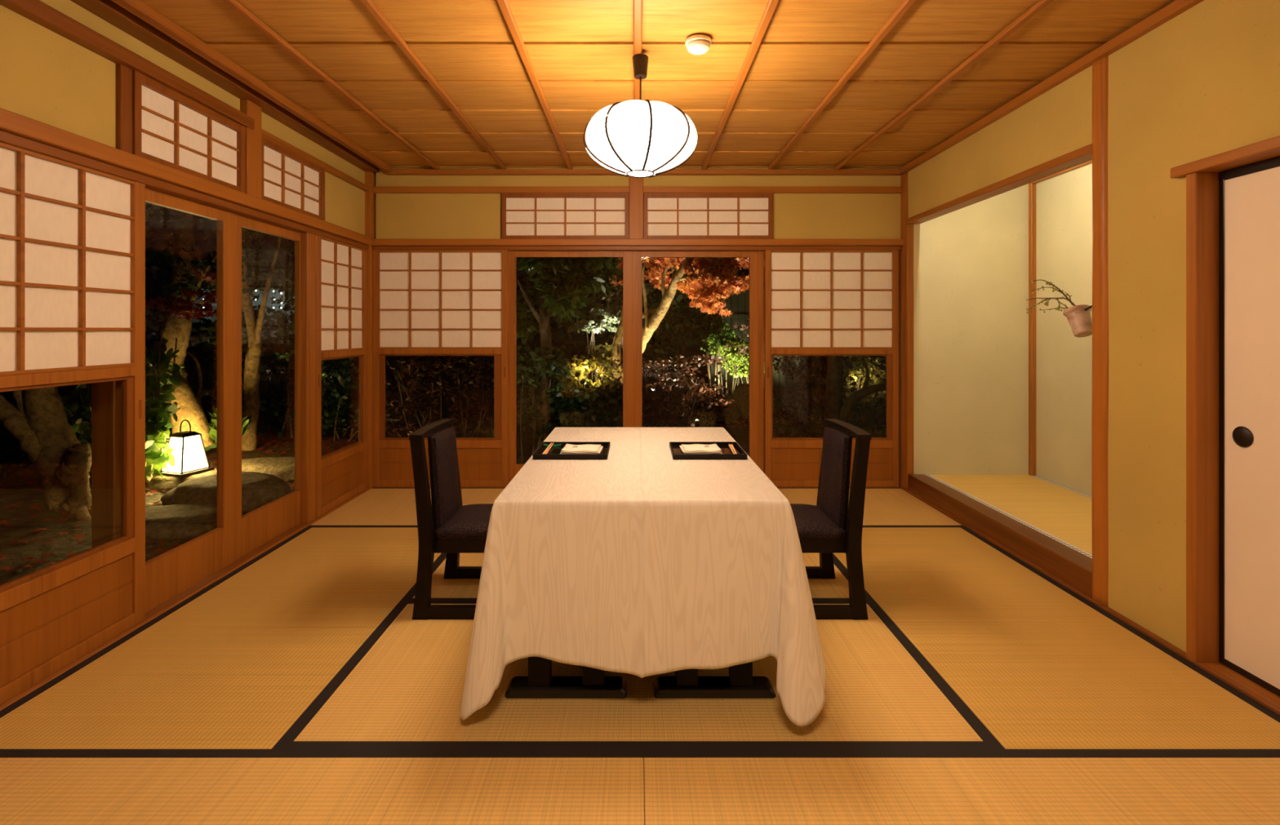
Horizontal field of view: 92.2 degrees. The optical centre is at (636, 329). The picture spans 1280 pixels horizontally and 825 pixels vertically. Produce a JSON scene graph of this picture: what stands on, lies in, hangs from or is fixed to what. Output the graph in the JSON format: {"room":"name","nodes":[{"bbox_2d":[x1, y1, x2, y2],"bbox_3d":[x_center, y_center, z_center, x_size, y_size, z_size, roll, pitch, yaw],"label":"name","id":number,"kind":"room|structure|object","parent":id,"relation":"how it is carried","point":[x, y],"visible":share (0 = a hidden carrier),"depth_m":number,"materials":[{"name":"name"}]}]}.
{"room":"japanese dining room","nodes":[
{"label":"japanese dining room","id":0,"kind":"room"},
{"bbox_2d":[0,0,364,235],"bbox_3d":[-1.982,-0.058,1.411,0.048,2.415,6.221,0,0,0],"label":"wall","id":1,"kind":"structure","parent":0,"point":[47,77],"depth_m":2.18,"materials":[{"name":"paint"}]},
{"bbox_2d":[0,142,145,705],"bbox_3d":[-1.950,0.275,1.950,0.036,1.740,0.960,0,0,0],"label":"window","id":2,"kind":"structure","parent":1,"relation":"in","point":[73,236],"depth_m":2.13,"materials":[{"name":"paper"}]},
{"bbox_2d":[91,381,115,548],"bbox_3d":[-2.115,0.370,2.495,0.090,1.960,0.110,0,0,0],"label":"trim","id":3,"kind":"structure","parent":1,"relation":"attached to","point":[103,393],"depth_m":2.44,"materials":[{"name":"brown wood"}]},
{"bbox_2d":[115,64,132,153],"bbox_3d":[-1.962,-0.833,2.345,0.048,0.335,0.054,0,0,0],"label":"trim","id":4,"kind":"structure","parent":1,"relation":"attached to","point":[123,73],"depth_m":2.33,"materials":[{"name":"brown wood"}]},
{"bbox_2d":[0,0,254,129],"bbox_3d":[-1.948,-1.028,0.693,0.076,0.055,4.785,0,0,0],"label":"trim","id":5,"kind":"structure","parent":1,"relation":"attached to","point":[37,11],"depth_m":2.25,"materials":[{"name":"brown wood"}]},
{"bbox_2d":[115,187,233,613],"bbox_3d":[-1.991,0.272,2.697,0.034,1.744,0.650,0,0,0],"label":"door","id":6,"kind":"structure","parent":1,"relation":"in","point":[169,574],"depth_m":2.95,"materials":[{"name":"brown wood"}]},
{"bbox_2d":[0,488,368,706],"bbox_3d":[-1.996,1.173,1.373,0.121,0.054,6.146,0,0,0],"label":"trim","id":7,"kind":"structure","parent":1,"relation":"attached to","point":[172,601],"depth_m":2.80,"materials":[{"name":"brown wood"}]},
{"bbox_2d":[0,129,368,249],"bbox_3d":[-1.983,-0.590,1.373,0.106,0.035,6.146,0,0,0],"label":"trim","id":8,"kind":"structure","parent":1,"relation":"attached to","point":[6,137],"depth_m":2.52,"materials":[{"name":"brown wood"}]},
{"bbox_2d":[0,488,370,711],"bbox_3d":[-1.925,1.173,1.371,0.021,0.053,6.141,0,0,0],"label":"trim","id":9,"kind":"structure","parent":1,"relation":"attached to","point":[113,641],"depth_m":2.44,"materials":[{"name":"brown wood"}]},
{"bbox_2d":[0,107,372,245],"bbox_3d":[-1.946,-0.636,1.373,0.080,0.058,6.146,0,0,0],"label":"trim","id":10,"kind":"structure","parent":1,"relation":"attached to","point":[10,122],"depth_m":2.41,"materials":[{"name":"brown wood"}]},
{"bbox_2d":[132,70,245,193],"bbox_3d":[-1.948,-0.834,2.708,0.036,0.332,0.671,0,0,0],"label":"window","id":11,"kind":"structure","parent":1,"relation":"in","point":[170,128],"depth_m":2.66,"materials":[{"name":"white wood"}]},
{"bbox_2d":[70,0,378,172],"bbox_3d":[-1.913,-1.159,1.385,0.094,0.042,6.171,0,0,0],"label":"trim","id":12,"kind":"structure","parent":1,"relation":"attached to","point":[108,11],"depth_m":2.71,"materials":[{"name":"brown wood"}]},
{"bbox_2d":[240,99,262,199],"bbox_3d":[-1.953,-0.901,3.102,0.066,0.473,0.117,0,0,0],"label":"trim","id":13,"kind":"structure","parent":1,"relation":"attached to","point":[253,137],"depth_m":3.09,"materials":[{"name":"brown wood"}]},
{"bbox_2d":[233,213,300,561],"bbox_3d":[-1.995,0.272,3.367,0.034,1.744,0.690,0,0,0],"label":"door","id":14,"kind":"structure","parent":1,"relation":"in","point":[252,530],"depth_m":3.19,"materials":[{"name":"brown wood"}]},
{"bbox_2d":[262,136,324,221],"bbox_3d":[-1.948,-0.834,3.492,0.036,0.332,0.660,0,0,0],"label":"window","id":15,"kind":"structure","parent":1,"relation":"in","point":[290,180],"depth_m":3.49,"materials":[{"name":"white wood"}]},
{"bbox_2d":[299,232,315,524],"bbox_3d":[-1.964,0.287,3.675,0.055,1.718,0.094,0,0,0],"label":"trim","id":16,"kind":"structure","parent":1,"relation":"attached to","point":[308,241],"depth_m":3.63,"materials":[{"name":"brown wood"}]},
{"bbox_2d":[262,128,368,191],"bbox_3d":[-1.958,-1.016,3.803,0.056,0.041,1.286,0,0,0],"label":"trim","id":17,"kind":"structure","parent":1,"relation":"attached to","point":[329,169],"depth_m":3.73,"materials":[{"name":"brown wood"}]},
{"bbox_2d":[315,235,367,518],"bbox_3d":[-1.950,0.275,4.083,0.036,1.740,0.710,0,0,0],"label":"window","id":18,"kind":"structure","parent":1,"relation":"in","point":[341,268],"depth_m":4.07,"materials":[{"name":"brown wood"}]},
{"bbox_2d":[364,172,375,488],"bbox_3d":[-1.950,0.005,4.494,0.072,2.290,0.095,0,0,0],"label":"trim","id":19,"kind":"structure","parent":1,"relation":"attached to","point":[370,177],"depth_m":4.45,"materials":[{"name":"brown wood"}]},
{"bbox_2d":[375,168,900,239],"bbox_3d":[0.020,-0.953,4.517,3.840,0.625,0.048,0,0,0],"label":"wall","id":20,"kind":"structure","parent":0,"point":[397,215],"depth_m":4.49,"materials":[{"name":"paint"}]},
{"bbox_2d":[111,0,391,172],"bbox_3d":[-1.788,-1.154,1.375,0.045,0.042,6.151,0,0,0],"label":"trim","id":21,"kind":"structure","parent":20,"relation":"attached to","point":[139,8],"depth_m":2.72,"materials":[{"name":"brown wood"}]},
{"bbox_2d":[222,0,439,169],"bbox_3d":[-1.434,-1.161,1.367,0.034,0.021,6.135,0,0,0],"label":"trim","id":22,"kind":"structure","parent":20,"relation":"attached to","point":[235,5],"depth_m":2.75,"materials":[{"name":"brown wood"}]},
{"bbox_2d":[359,0,506,169],"bbox_3d":[-0.954,-1.161,1.367,0.034,0.021,6.135,0,0,0],"label":"trim","id":23,"kind":"structure","parent":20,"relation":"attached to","point":[369,5],"depth_m":2.74,"materials":[{"name":"brown wood"}]},
{"bbox_2d":[373,250,508,487],"bbox_3d":[-1.423,0.275,4.485,0.979,1.740,0.036,0,0,0],"label":"window","id":24,"kind":"structure","parent":20,"relation":"in","point":[426,303],"depth_m":4.48,"materials":[{"name":"brown wood"}]},
{"bbox_2d":[496,0,573,169],"bbox_3d":[-0.474,-1.161,1.367,0.034,0.021,6.135,0,0,0],"label":"trim","id":25,"kind":"structure","parent":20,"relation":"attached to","point":[504,6],"depth_m":2.74,"materials":[{"name":"brown wood"}]},
{"bbox_2d":[501,192,629,239],"bbox_3d":[-0.514,-0.824,4.483,0.925,0.338,0.036,0,0,0],"label":"window","id":26,"kind":"structure","parent":20,"relation":"in","point":[524,215],"depth_m":4.49,"materials":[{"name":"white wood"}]},
{"bbox_2d":[508,250,632,483],"bbox_3d":[-0.493,0.272,4.524,0.930,1.744,0.034,0,0,0],"label":"door","id":27,"kind":"structure","parent":20,"relation":"in","point":[514,468],"depth_m":4.51,"materials":[{"name":"brown wood"}]},
{"bbox_2d":[629,176,643,239],"bbox_3d":[0.000,-0.887,4.491,0.101,0.469,0.080,0,0,0],"label":"trim","id":28,"kind":"structure","parent":20,"relation":"attached to","point":[636,184],"depth_m":4.45,"materials":[{"name":"brown wood"}]},
{"bbox_2d":[372,245,902,251],"bbox_3d":[0.008,-0.591,4.503,3.844,0.032,0.076,0,0,0],"label":"trim","id":29,"kind":"structure","parent":20,"relation":"attached to","point":[764,248],"depth_m":4.46,"materials":[{"name":"brown wood"}]},
{"bbox_2d":[372,186,902,194],"bbox_3d":[0.008,-1.014,4.495,3.844,0.045,0.072,0,0,0],"label":"trim","id":30,"kind":"structure","parent":20,"relation":"attached to","point":[375,189],"depth_m":4.46,"materials":[{"name":"brown wood"}]},
{"bbox_2d":[371,239,903,245],"bbox_3d":[0.011,-0.630,4.486,3.849,0.046,0.090,0,0,0],"label":"trim","id":31,"kind":"structure","parent":20,"relation":"attached to","point":[375,242],"depth_m":4.44,"materials":[{"name":"brown wood"}]},
{"bbox_2d":[386,168,902,175],"bbox_3d":[0.073,-1.139,4.465,3.746,0.034,0.057,0,0,0],"label":"trim","id":32,"kind":"structure","parent":20,"relation":"attached to","point":[393,171],"depth_m":4.44,"materials":[{"name":"brown wood"}]},
{"bbox_2d":[632,250,758,466],"bbox_3d":[0.435,0.272,4.528,0.930,1.744,0.034,0,0,0],"label":"door","id":33,"kind":"structure","parent":20,"relation":"in","point":[637,255],"depth_m":4.51,"materials":[{"name":"brown wood"}]},
{"bbox_2d":[643,192,773,239],"bbox_3d":[0.523,-0.824,4.483,0.940,0.338,0.036,0,0,0],"label":"window","id":34,"kind":"structure","parent":20,"relation":"in","point":[666,215],"depth_m":4.49,"materials":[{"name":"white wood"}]},
{"bbox_2d":[701,0,779,169],"bbox_3d":[0.486,-1.161,1.367,0.034,0.021,6.135,0,0,0],"label":"trim","id":35,"kind":"structure","parent":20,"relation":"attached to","point":[771,5],"depth_m":2.74,"materials":[{"name":"brown wood"}]},
{"bbox_2d":[758,250,764,472],"bbox_3d":[0.914,0.285,4.526,0.044,1.721,0.040,0,0,0],"label":"trim","id":36,"kind":"structure","parent":20,"relation":"attached to","point":[761,253],"depth_m":4.51,"materials":[{"name":"brown wood"}]},
{"bbox_2d":[764,250,898,487],"bbox_3d":[1.423,0.275,4.485,0.970,1.740,0.036,0,0,0],"label":"window","id":37,"kind":"structure","parent":20,"relation":"in","point":[818,303],"depth_m":4.48,"materials":[{"name":"brown wood"}]},
{"bbox_2d":[768,0,915,169],"bbox_3d":[0.966,-1.161,1.367,0.034,0.021,6.135,0,0,0],"label":"trim","id":38,"kind":"structure","parent":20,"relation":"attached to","point":[905,5],"depth_m":2.74,"materials":[{"name":"brown wood"}]},
{"bbox_2d":[835,0,1053,169],"bbox_3d":[1.446,-1.161,1.367,0.034,0.021,6.135,0,0,0],"label":"trim","id":39,"kind":"structure","parent":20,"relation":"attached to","point":[1037,6],"depth_m":2.75,"materials":[{"name":"brown wood"}]},
{"bbox_2d":[140,0,1175,168],"bbox_3d":[-0.010,-1.238,1.385,4.092,0.133,6.371,0,0,0],"label":"ceiling","id":40,"kind":"structure","parent":0,"point":[580,52],"depth_m":2.72,"materials":[{"name":"brown wood"}]},
{"bbox_2d":[583,53,697,177],"bbox_3d":[0.018,-0.900,2.600,0.484,0.499,0.484,0,0,0],"label":"pendant lamp","id":41,"kind":"object","parent":40,"relation":"hanging from","point":[633,138],"visible":1,"depth_m":2.44,"materials":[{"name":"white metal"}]},
{"bbox_2d":[913,183,1028,475],"bbox_3d":[2.401,-0.050,4.409,0.849,2.400,0.050,0,0,0],"label":"wall","id":42,"kind":"structure","parent":0,"point":[971,263],"depth_m":4.38,"materials":[{"name":"paint"}]},
{"bbox_2d":[1035,163,1092,496],"bbox_3d":[2.850,-0.050,3.442,0.050,2.400,1.984,0,0,0],"label":"wall","id":43,"kind":"structure","parent":0,"point":[1064,202],"depth_m":4.07,"materials":[{"name":"paint"}]},
{"bbox_2d":[1028,183,1035,475],"bbox_3d":[2.812,-0.037,4.369,0.037,2.145,0.040,0,0,0],"label":"trim","id":44,"kind":"structure","parent":43,"relation":"attached to","point":[1032,187],"depth_m":4.35,"materials":[{"name":"brown wood"}]},
{"bbox_2d":[907,0,1279,652],"bbox_3d":[1.974,-0.058,1.411,0.075,2.415,6.221,0,0,0],"label":"wall","id":45,"kind":"structure","parent":0,"point":[1204,82],"depth_m":2.33,"materials":[{"name":"paint"}]},
{"bbox_2d":[899,172,913,488],"bbox_3d":[1.976,0.000,4.453,0.092,2.300,0.136,0,0,0],"label":"trim","id":46,"kind":"structure","parent":45,"relation":"attached to","point":[906,255],"depth_m":4.40,"materials":[{"name":"brown wood"}]},
{"bbox_2d":[905,143,1092,224],"bbox_3d":[1.972,-0.768,3.500,0.097,0.037,1.800,0,0,0],"label":"trim","id":47,"kind":"structure","parent":45,"relation":"attached to","point":[1084,154],"depth_m":3.19,"materials":[{"name":"brown wood"}]},
{"bbox_2d":[907,474,1092,597],"bbox_3d":[1.994,1.091,3.493,0.124,0.119,1.785,0,0,0],"label":"trim","id":48,"kind":"structure","parent":45,"relation":"attached to","point":[1068,565],"depth_m":3.20,"materials":[{"name":"brown wood"}]},
{"bbox_2d":[899,0,1204,174],"bbox_3d":[1.923,-1.142,1.385,0.045,0.040,6.171,0,0,0],"label":"trim","id":49,"kind":"structure","parent":45,"relation":"attached to","point":[1175,8],"depth_m":2.70,"materials":[{"name":"brown wood"}]},
{"bbox_2d":[901,487,1279,715],"bbox_3d":[1.928,1.169,2.400,0.024,0.062,4.100,0,0,0],"label":"trim","id":50,"kind":"structure","parent":45,"relation":"attached to","point":[1239,687],"depth_m":2.39,"materials":[{"name":"brown wood"}]},
{"bbox_2d":[1091,55,1108,606],"bbox_3d":[1.972,0.005,2.567,0.103,2.290,0.092,0,0,0],"label":"wooden post","id":51,"kind":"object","parent":45,"relation":"attached to","point":[1100,422],"depth_m":2.55,"materials":[{"name":"brown wood"}]},
{"bbox_2d":[1186,172,1219,663],"bbox_3d":[1.962,0.303,2.127,0.097,1.686,0.038,0,0,0],"label":"trim","id":52,"kind":"structure","parent":45,"relation":"attached to","point":[1202,188],"depth_m":2.11,"materials":[{"name":"brown wood"}]},
{"bbox_2d":[1170,135,1279,178],"bbox_3d":[1.962,-0.556,1.198,0.119,0.036,1.996,0,0,0],"label":"trim","id":53,"kind":"structure","parent":45,"relation":"attached to","point":[1268,148],"depth_m":1.98,"materials":[{"name":"brown wood"}]},
{"bbox_2d":[1218,160,1279,697],"bbox_3d":[2.004,0.306,1.640,0.028,1.663,0.930,0,0,0],"label":"door","id":54,"kind":"structure","parent":45,"relation":"in","point":[1249,202],"depth_m":2.00,"materials":[{"name":"paper"}]},
{"bbox_3d":[0.427,1.238,1.416,5.046,0.064,6.431,0,0,0],"label":"floor","id":55,"kind":"structure","parent":0,"visible":0},
{"bbox_2d":[0,527,446,749],"bbox_3d":[-1.436,1.177,2.630,0.956,0.056,1.890,0,0,0],"label":"mat","id":56,"kind":"object","parent":55,"relation":"on","point":[250,659],"visible":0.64,"depth_m":2.15,"materials":[{"name":"wicker"}]},
{"bbox_2d":[0,749,644,824],"bbox_3d":[-0.947,1.177,1.208,1.934,0.056,0.955,0,0,0],"label":"mat","id":57,"kind":"object","parent":55,"relation":"on","point":[38,787],"visible":1,"depth_m":1.55,"materials":[{"name":"wicker"}]},
{"bbox_2d":[306,488,504,527],"bbox_3d":[-0.954,1.177,4.018,1.920,0.056,0.886,0,0,0],"label":"mat","id":58,"kind":"object","parent":55,"relation":"on","point":[376,507],"visible":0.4,"depth_m":3.96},
{"bbox_2d":[410,553,848,600],"bbox_3d":[0.006,1.177,3.091,1.928,0.056,0.969,0,0,0],"label":"mat","id":59,"kind":"object","parent":55,"relation":"on","point":[837,588],"visible":0.14,"depth_m":2.76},
{"bbox_2d":[408,418,493,620],"bbox_3d":[-0.690,0.784,2.655,0.451,0.732,0.436,0,0,0],"label":"dining chair","id":60,"kind":"object","parent":59,"relation":"on","point":[451,528],"visible":0.81,"depth_m":2.48,"materials":[{"name":"black paint"}]},
{"bbox_2d":[431,427,460,528],"bbox_3d":[-0.822,0.639,2.655,0.064,0.391,0.276,0,0,0],"label":"backrest cushion","id":61,"kind":"object","parent":60,"relation":"on","point":[445,491],"depth_m":2.59,"materials":[{"name":"fabric"}]},
{"bbox_2d":[435,503,493,540],"bbox_3d":[-0.636,0.816,2.655,0.345,0.064,0.364,0,0,0],"label":"seat cushion","id":62,"kind":"object","parent":60,"relation":"on","point":[470,522],"depth_m":2.52,"materials":[{"name":"fabric"}]},
{"bbox_2d":[789,418,871,620],"bbox_3d":[0.721,0.784,2.655,0.451,0.732,0.436,0,0,0],"label":"dining chair","id":63,"kind":"object","parent":59,"relation":"on","point":[828,527],"visible":0.78,"depth_m":2.48,"materials":[{"name":"black paint"}]},
{"bbox_2d":[789,503,845,540],"bbox_3d":[0.667,0.816,2.655,0.345,0.064,0.364,0,0,0],"label":"seat cushion","id":64,"kind":"object","parent":63,"relation":"on","point":[813,522],"depth_m":2.52,"materials":[{"name":"fabric"}]},
{"bbox_2d":[818,427,848,528],"bbox_3d":[0.853,0.639,2.655,0.064,0.391,0.276,0,0,0],"label":"backrest cushion","id":65,"kind":"object","parent":63,"relation":"on","point":[834,478],"depth_m":2.59,"materials":[{"name":"fabric"}]},
{"bbox_2d":[286,600,990,769],"bbox_3d":[0.006,1.177,2.146,1.928,0.056,0.921,0,0,0],"label":"mat","id":66,"kind":"object","parent":55,"relation":"on","point":[406,692],"visible":0.59,"depth_m":1.85,"materials":[{"name":"wicker"}]},
{"bbox_2d":[504,657,626,698],"bbox_3d":[-0.219,0.832,2.506,0.400,0.637,1.360,0,0,0],"label":"dining table","id":67,"kind":"object","parent":66,"relation":"on","point":[540,683],"visible":0.17,"depth_m":1.92,"materials":[{"name":"black paint"}]},
{"bbox_2d":[460,426,826,727],"bbox_3d":[0.032,0.812,2.500,1.082,0.611,1.588,0,0,0],"label":"tablecloth","id":68,"kind":"object","parent":67,"relation":"on","point":[642,562],"visible":0.94,"depth_m":1.81,"materials":[{"name":"fabric"}]},
{"bbox_2d":[533,441,610,459],"bbox_3d":[-0.257,0.495,2.526,0.290,0.020,0.268,0,0,0],"label":"serving tray","id":69,"kind":"object","parent":68,"relation":"on","point":[553,453],"visible":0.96,"depth_m":2.45,"materials":[{"name":"black paint"}]},
{"bbox_2d":[669,441,747,459],"bbox_3d":[0.287,0.495,2.526,0.289,0.020,0.268,0,0,0],"label":"serving tray","id":70,"kind":"object","parent":68,"relation":"on","point":[677,454],"visible":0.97,"depth_m":2.48,"materials":[{"name":"black paint"}]},
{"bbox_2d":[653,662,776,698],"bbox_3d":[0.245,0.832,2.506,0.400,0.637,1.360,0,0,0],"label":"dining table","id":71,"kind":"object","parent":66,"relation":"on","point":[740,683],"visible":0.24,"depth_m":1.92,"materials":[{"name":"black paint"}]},
{"bbox_2d":[777,488,964,527],"bbox_3d":[0.960,1.177,4.018,1.908,0.056,0.886,0,0,0],"label":"mat","id":72,"kind":"object","parent":55,"relation":"on","point":[883,507],"visible":0.33,"depth_m":3.96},
{"bbox_2d":[643,749,1279,824],"bbox_3d":[0.967,1.177,1.208,1.894,0.056,0.955,0,0,0],"label":"mat","id":73,"kind":"object","parent":55,"relation":"on","point":[682,787],"visible":1,"depth_m":1.55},
{"bbox_2d":[926,475,1092,558],"bbox_3d":[2.439,1.059,3.442,0.767,0.051,1.884,0,0,0],"label":"mat","id":74,"kind":"object","parent":55,"relation":"on","point":[1064,514],"visible":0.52,"depth_m":3.70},
{"bbox_2d":[832,527,1279,749],"bbox_3d":[1.442,1.177,2.630,0.944,0.056,1.890,0,0,0],"label":"mat","id":75,"kind":"object","parent":55,"relation":"on","point":[1027,661],"visible":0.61,"depth_m":2.15,"materials":[{"name":"wicker"}]},
{"label":"outside","id":76,"kind":"structure","parent":0,"visible":0},
{"bbox_2d":[187,287,294,346],"bbox_3d":[-121.345,0.013,195.800,38.196,26.274,12.400,0,0,0],"label":"apartment building","id":77,"kind":"structure","parent":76,"point":[271,293],"depth_m":191.59,"materials":[{"name":"concrete"}]},
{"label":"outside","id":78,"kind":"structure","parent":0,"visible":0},
{"bbox_2d":[0,338,899,584],"bbox_3d":[-1.000,0.977,12.000,30.000,1.185,30.000,0,0,0],"label":"ground","id":79,"kind":"structure","parent":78,"point":[14,491],"depth_m":8.63,"materials":[{"name":"soil"}]},
{"bbox_2d":[0,386,91,520],"bbox_3d":[-4.789,0.584,4.742,1.831,2.137,1.122,0,0,29],"label":"tree","id":80,"kind":"object","parent":79,"relation":"on","point":[42,428],"visible":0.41,"depth_m":4.58,"materials":[{"name":"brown plant"}]},
{"bbox_2d":[0,351,151,493],"bbox_3d":[-5.185,0.952,5.407,1.954,1.564,1.152,0,0,0],"label":"shrub","id":81,"kind":"object","parent":79,"relation":"on","point":[16,465],"visible":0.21,"depth_m":5.18,"materials":[{"name":"green plant"}]},
{"bbox_2d":[145,337,192,485],"bbox_3d":[-4.256,0.741,5.394,0.563,1.326,0.769,0,0,0],"label":"shrub","id":82,"kind":"object","parent":79,"relation":"on","point":[157,428],"visible":0.66,"depth_m":5.38,"materials":[{"name":"green plant"}]},
{"bbox_2d":[145,502,217,542],"bbox_3d":[-3.219,1.335,4.301,0.786,0.136,0.603,0,0,0],"label":"garden stone","id":83,"kind":"object","parent":79,"relation":"on","point":[190,521],"visible":0.49,"depth_m":4.14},
{"bbox_2d":[145,468,217,493],"bbox_3d":[-4.008,1.374,5.494,0.713,0.204,0.590,0,0,0],"label":"garden stone","id":84,"kind":"object","parent":79,"relation":"on","point":[166,483],"visible":0.16,"depth_m":5.30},
{"bbox_2d":[160,419,214,478],"bbox_3d":[-4.026,1.044,5.500,0.306,0.476,0.306,0,0,17],"label":"lantern","id":85,"kind":"object","parent":84,"relation":"on","point":[189,453],"visible":0.95,"depth_m":5.44,"materials":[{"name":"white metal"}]},
{"bbox_2d":[145,297,271,435],"bbox_3d":[-5.103,0.432,7.183,1.864,1.763,1.276,0,0,0],"label":"leafy bush","id":86,"kind":"object","parent":79,"relation":"on","point":[202,329],"visible":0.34,"depth_m":7.11,"materials":[{"name":"green plant"}]},
{"bbox_2d":[0,421,427,585],"bbox_3d":[-4.635,1.347,5.303,4.562,0.347,5.479,0,0,0],"label":"fallen leaves","id":87,"kind":"object","parent":79,"relation":"on","point":[78,537],"visible":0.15,"depth_m":4.33,"materials":[{"name":"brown plant"}]},
{"bbox_2d":[145,202,283,447],"bbox_3d":[-4.590,-0.240,6.260,1.846,2.917,1.150,0,0,22],"label":"tree","id":88,"kind":"object","parent":79,"relation":"on","point":[184,263],"visible":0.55,"depth_m":5.98,"materials":[{"name":"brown plant"}]},
{"bbox_2d":[145,286,217,321],"bbox_3d":[-4.121,-0.227,5.513,0.719,0.326,0.548,0,0,-16],"label":"maple spray","id":89,"kind":"object","parent":88,"relation":"attached to","point":[184,313],"visible":0.98,"depth_m":5.52,"materials":[{"name":"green plant"}]},
{"bbox_2d":[160,471,291,514],"bbox_3d":[-3.240,1.296,4.907,0.986,0.217,0.733,0,0,0],"label":"garden stone","id":90,"kind":"object","parent":79,"relation":"on","point":[259,490],"visible":0.63,"depth_m":4.71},
{"bbox_2d":[203,227,294,451],"bbox_3d":[-3.879,0.014,6.627,1.526,2.641,1.214,0,0,0],"label":"tree","id":91,"kind":"object","parent":79,"relation":"on","point":[254,328],"visible":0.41,"depth_m":6.63,"materials":[{"name":"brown plant"}]},
{"bbox_2d":[241,457,294,482],"bbox_3d":[-3.457,1.385,6.008,1.250,0.218,0.612,0,0,0],"label":"garden stone","id":92,"kind":"object","parent":79,"relation":"on","point":[283,468],"visible":0.23,"depth_m":5.80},
{"bbox_2d":[241,272,358,438],"bbox_3d":[-4.417,0.326,7.727,2.455,2.233,1.277,0,0,31],"label":"leafy bush","id":93,"kind":"object","parent":79,"relation":"on","point":[281,321],"visible":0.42,"depth_m":7.50,"materials":[{"name":"green plant"}]},
{"bbox_2d":[257,333,447,441],"bbox_3d":[-3.572,0.680,7.477,2.328,1.510,1.163,0,0,0],"label":"leafy bush","id":94,"kind":"object","parent":79,"relation":"on","point":[333,391],"visible":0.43,"depth_m":7.39,"materials":[{"name":"green plant"}]},
{"bbox_2d":[342,355,527,438],"bbox_3d":[-2.487,0.949,7.349,1.751,1.349,2.124,0,0,18],"label":"leafy bush","id":95,"kind":"object","parent":79,"relation":"on","point":[414,406],"visible":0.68,"depth_m":7.38,"materials":[{"name":"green plant"}]},
{"bbox_2d":[206,231,899,380],"bbox_3d":[-0.427,-0.737,15.263,19.335,5.449,2.799,0,0,0],"label":"trees","id":96,"kind":"object","parent":79,"relation":"on","point":[584,313],"visible":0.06,"depth_m":15.07,"materials":[{"name":"green plant"}]},
{"bbox_2d":[490,343,646,463],"bbox_3d":[-0.747,0.852,6.607,1.589,1.436,0.852,0,0,-11],"label":"leafy bush","id":97,"kind":"object","parent":79,"relation":"on","point":[564,415],"visible":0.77,"depth_m":6.45,"materials":[{"name":"green plant"}]},
{"bbox_2d":[516,257,622,448],"bbox_3d":[-0.854,0.038,6.528,1.446,2.651,1.445,0,0,0],"label":"tree","id":98,"kind":"object","parent":79,"relation":"on","point":[560,279],"visible":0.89,"depth_m":6.30,"materials":[{"name":"green plant"}]},
{"bbox_2d":[530,342,622,427],"bbox_3d":[-0.615,0.823,8.916,1.394,1.249,1.806,0,0,41],"label":"flowering shrub","id":99,"kind":"object","parent":79,"relation":"on","point":[595,362],"visible":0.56,"depth_m":8.48,"materials":[{"name":"yellow plant"}]},
{"bbox_2d":[568,275,656,425],"bbox_3d":[-0.254,0.308,9.287,0.891,2.286,1.632,0,0,30],"label":"evergreen","id":100,"kind":"object","parent":79,"relation":"on","point":[611,321],"visible":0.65,"depth_m":9.11,"materials":[{"name":"green plant"}]},
{"bbox_2d":[620,305,710,419],"bbox_3d":[0.462,0.537,9.526,1.601,1.843,1.290,0,0,-35],"label":"leafy bush","id":101,"kind":"object","parent":79,"relation":"on","point":[674,331],"visible":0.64,"depth_m":9.55,"materials":[{"name":"green plant"}]},
{"bbox_2d":[603,353,735,427],"bbox_3d":[0.398,0.906,7.591,1.616,1.209,1.746,0,0,4],"label":"bush","id":102,"kind":"object","parent":79,"relation":"on","point":[683,402],"visible":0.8,"depth_m":7.44,"materials":[{"name":"orange plant"}]},
{"bbox_2d":[608,251,764,383],"bbox_3d":[0.664,-0.405,8.155,2.962,2.337,1.860,0,0,17],"label":"maple tree","id":103,"kind":"object","parent":79,"relation":"on","point":[715,276],"visible":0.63,"depth_m":7.94,"materials":[{"name":"orange plant"}]},
{"bbox_2d":[693,311,736,399],"bbox_3d":[1.383,0.468,10.825,0.854,1.724,1.019,0,0,0],"label":"leafy bush","id":104,"kind":"object","parent":79,"relation":"on","point":[717,326],"visible":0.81,"depth_m":10.76,"materials":[{"name":"green plant"}]},
{"bbox_2d":[698,327,764,399],"bbox_3d":[1.843,0.666,11.453,1.318,1.402,1.362,0,0,9],"label":"leafy bush","id":105,"kind":"object","parent":79,"relation":"on","point":[736,360],"visible":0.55,"depth_m":11.16,"materials":[{"name":"green plant"}]},
{"bbox_2d":[711,288,799,387],"bbox_3d":[2.533,0.239,12.990,1.903,2.194,0.080,0,0,0],"label":"fence","id":106,"kind":"object","parent":79,"relation":"on","point":[780,380],"visible":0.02,"depth_m":13.00,"materials":[{"name":"brown wood"}]},
{"bbox_2d":[722,316,885,437],"bbox_3d":[1.989,0.769,7.212,1.705,2.047,1.697,0,0,-27],"label":"tree","id":107,"kind":"object","parent":79,"relation":"on","point":[833,401],"visible":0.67,"depth_m":7.35,"materials":[{"name":"green plant"}]},
{"bbox_2d":[817,355,899,419],"bbox_3d":[3.498,0.896,9.462,1.346,1.087,1.019,0,0,0],"label":"leafy bush","id":108,"kind":"object","parent":79,"relation":"on","point":[855,372],"visible":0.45,"depth_m":9.45,"materials":[{"name":"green plant"}]},
{"bbox_2d":[820,397,899,437],"bbox_3d":[3.084,1.248,8.006,1.266,0.709,0.979,0,0,0],"label":"leafy bush","id":109,"kind":"object","parent":79,"relation":"on","point":[866,425],"visible":0.43,"depth_m":7.86,"materials":[{"name":"green plant"}]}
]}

